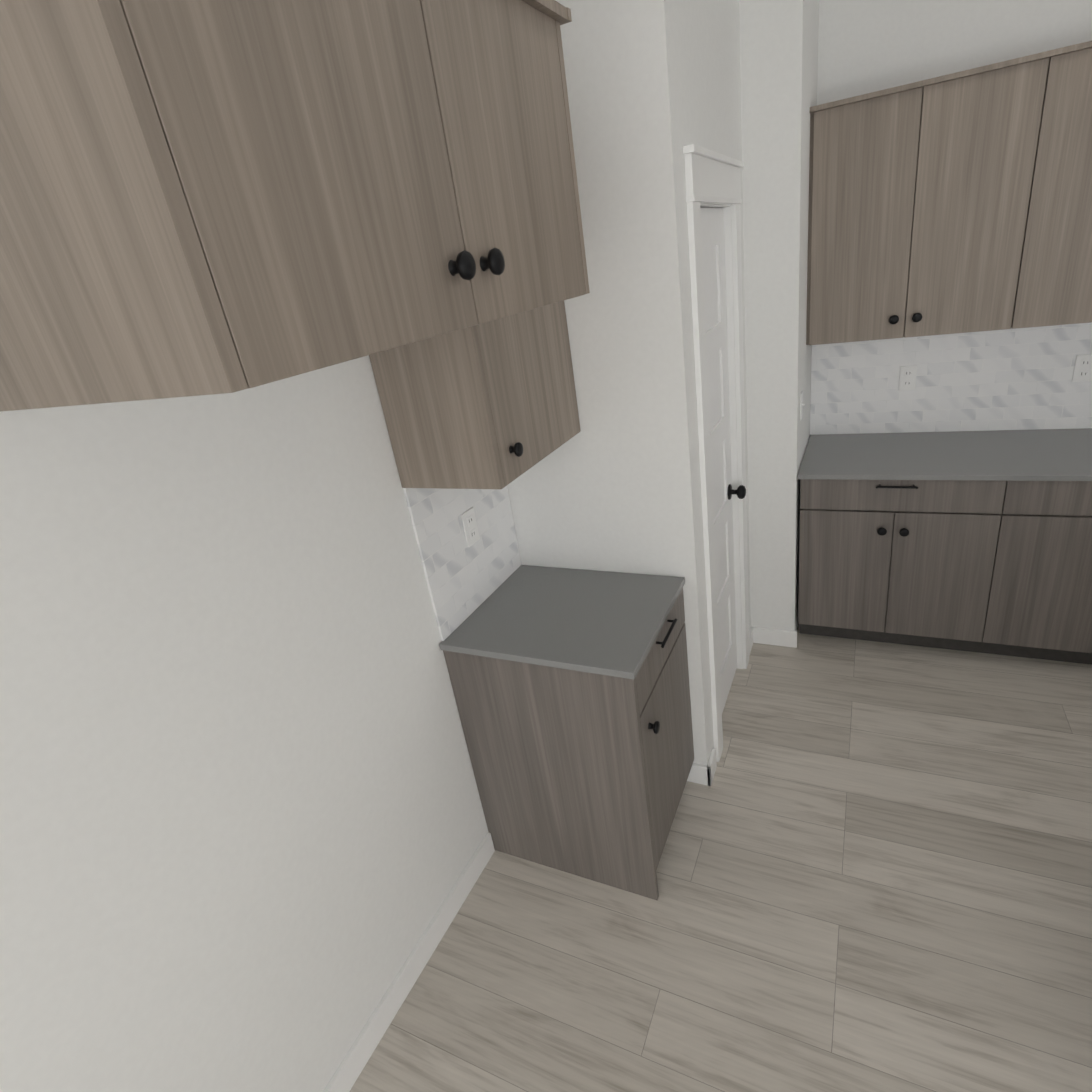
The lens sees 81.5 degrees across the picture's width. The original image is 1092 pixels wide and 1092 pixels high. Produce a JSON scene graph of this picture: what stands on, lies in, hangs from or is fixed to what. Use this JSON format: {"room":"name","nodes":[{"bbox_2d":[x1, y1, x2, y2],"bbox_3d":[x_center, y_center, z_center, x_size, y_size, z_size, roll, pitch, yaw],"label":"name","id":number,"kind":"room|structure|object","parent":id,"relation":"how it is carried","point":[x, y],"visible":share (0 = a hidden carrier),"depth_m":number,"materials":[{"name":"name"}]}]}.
{"room":"kitchen","nodes":[
{"label":"kitchen","id":0,"kind":"room"},
{"bbox_2d":[0,355,488,1091],"bbox_3d":[-1.253,0.658,0.310,0.114,2.794,4.864,3,27,26],"label":"wall","id":1,"kind":"structure","parent":0,"point":[242,827],"depth_m":1.30,"materials":[{"name":"paint"}]},
{"bbox_2d":[0,0,589,411],"bbox_3d":[-0.400,-0.569,1.002,0.659,0.476,0.925,3,27,26],"label":"upper cabinet","id":2,"kind":"object","parent":1,"relation":"attached to","point":[203,197],"visible":1,"depth_m":0.65,"materials":[{"name":"brown wood"}]},
{"bbox_2d":[323,832,494,1091],"bbox_3d":[-1.115,2.000,0.603,0.014,0.091,4.316,3,27,26],"label":"baseboard","id":3,"kind":"structure","parent":1,"relation":"attached to","point":[357,1058],"depth_m":1.91,"materials":[{"name":"white wood"}]},
{"bbox_2d":[403,486,521,640],"bbox_3d":[-0.249,-0.047,2.104,0.009,0.512,0.538,3,27,26],"label":"backsplash","id":4,"kind":"structure","parent":1,"relation":"attached to","point":[464,581],"depth_m":2.04,"materials":[{"name":"stone"}]},
{"bbox_2d":[461,507,479,547],"bbox_3d":[-0.247,-0.062,2.086,0.008,0.117,0.071,3,27,26],"label":"outlet","id":5,"kind":"object","parent":4,"relation":"attached to","point":[469,522],"visible":1,"depth_m":2.08,"materials":[{"name":"white plastic"}]},
{"bbox_2d":[369,301,580,488],"bbox_3d":[-0.199,-0.688,1.736,0.354,0.928,0.544,3,27,26],"label":"upper cabinet","id":6,"kind":"object","parent":1,"relation":"attached to","point":[492,404],"visible":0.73,"depth_m":1.66,"materials":[{"name":"brown wood"}]},
{"bbox_2d":[507,0,713,764],"bbox_3d":[0.105,-0.376,2.154,0.792,2.794,0.114,3,27,26],"label":"wall","id":7,"kind":"structure","parent":0,"point":[613,485],"depth_m":1.89,"materials":[{"name":"paint"}]},
{"bbox_2d":[676,0,750,746],"bbox_3d":[0.626,-0.576,2.415,0.114,2.794,0.914,3,27,26],"label":"wall","id":8,"kind":"structure","parent":0,"point":[708,33],"depth_m":1.98,"materials":[{"name":"paint"}]},
{"bbox_2d":[683,144,748,761],"bbox_3d":[0.653,-0.261,2.472,0.146,2.172,0.772,3,27,26],"label":"door frame","id":9,"kind":"structure","parent":8,"relation":"attached to","point":[713,179],"depth_m":2.32,"materials":[{"name":"white wood"}]},
{"bbox_2d":[700,208,745,712],"bbox_3d":[0.692,-0.201,2.483,0.104,2.017,0.554,3,27,26],"label":"pantry door","id":10,"kind":"structure","parent":8,"relation":"in","point":[713,252],"depth_m":2.49,"materials":[{"name":"white wood"}]},
{"bbox_2d":[350,624,1091,1091],"bbox_3d":[3.854,1.312,0.532,9.703,0.051,9.296,3,27,26],"label":"floor","id":11,"kind":"structure","parent":0,"point":[874,870],"depth_m":1.96,"materials":[{"name":"beige wood"}]},
{"bbox_2d":[443,588,693,899],"bbox_3d":[0.147,0.627,2.247,0.659,0.892,0.544,3,27,26],"label":"base cabinet","id":12,"kind":"object","parent":11,"relation":"on","point":[582,774],"visible":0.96,"depth_m":2.02,"materials":[{"name":"brown wood"}]},
{"bbox_2d":[439,565,684,679],"bbox_3d":[0.069,0.216,2.064,0.638,0.023,0.556,3,27,26],"label":"countertop","id":13,"kind":"structure","parent":12,"relation":"on","point":[607,623],"depth_m":2.00,"materials":[{"name":"grey stone"}]},
{"bbox_2d":[798,479,1013,652],"bbox_3d":[1.700,-0.018,3.141,0.775,0.892,0.629,3,27,26],"label":"base cabinet","id":14,"kind":"object","parent":11,"relation":"on","point":[995,567],"depth_m":2.85,"materials":[{"name":"brown wood"}]},
{"bbox_2d":[797,428,1091,480],"bbox_3d":[1.973,-0.407,2.780,1.562,0.023,0.648,3,27,26],"label":"countertop","id":15,"kind":"structure","parent":14,"relation":"on","point":[1035,455],"depth_m":2.81,"materials":[{"name":"grey stone"}]},
{"bbox_2d":[986,481,1091,664],"bbox_3d":[2.393,0.023,2.797,0.775,0.892,0.629,3,27,26],"label":"base cabinet","id":16,"kind":"object","parent":11,"relation":"on","point":[1043,593],"depth_m":2.63,"materials":[{"name":"brown wood"}]},
{"bbox_2d":[739,0,818,630],"bbox_3d":[1.054,-0.903,2.999,0.325,2.794,0.660,3,27,26],"label":"wall","id":17,"kind":"structure","parent":0,"point":[779,55],"depth_m":2.59,"materials":[{"name":"paint"}]},
{"bbox_2d":[800,391,804,419],"bbox_3d":[1.160,-0.635,2.863,0.016,0.117,0.071,3,27,26],"label":"light switch","id":18,"kind":"object","parent":17,"relation":"attached to","point":[802,404],"visible":0.98,"depth_m":2.85,"materials":[{"name":"white plastic"}]},
{"bbox_2d":[810,0,1091,399],"bbox_3d":[5.003,-0.841,1.428,8.369,2.794,0.114,3,27,26],"label":"wall","id":19,"kind":"structure","parent":0,"point":[866,46],"depth_m":2.55,"materials":[{"name":"paint"}]},
{"bbox_2d":[806,41,1091,344],"bbox_3d":[2.944,-1.300,1.978,3.973,0.928,0.354,3,27,26],"label":"upper cabinet","id":20,"kind":"object","parent":19,"relation":"attached to","point":[957,202],"visible":0.98,"depth_m":2.48,"materials":[{"name":"brown wood"}]},
{"bbox_2d":[810,322,1091,434],"bbox_3d":[3.138,-0.721,2.398,3.954,0.512,0.009,3,27,26],"label":"backsplash","id":21,"kind":"structure","parent":19,"relation":"attached to","point":[1014,379],"depth_m":3.00,"materials":[{"name":"stone"}]},
{"bbox_2d":[899,365,916,390],"bbox_3d":[1.754,-0.814,3.071,0.071,0.117,0.008,3,27,26],"label":"electrical outlet","id":22,"kind":"object","parent":21,"relation":"attached to","point":[907,378],"visible":1,"depth_m":3.07,"materials":[{"name":"white plastic"}]},
{"bbox_2d":[1072,354,1091,381],"bbox_3d":[2.356,-0.778,2.772,0.071,0.117,0.008,3,27,26],"label":"electrical outlet","id":23,"kind":"object","parent":21,"relation":"attached to","point":[1082,372],"visible":1,"depth_m":2.77,"materials":[{"name":"white plastic"}]}
]}

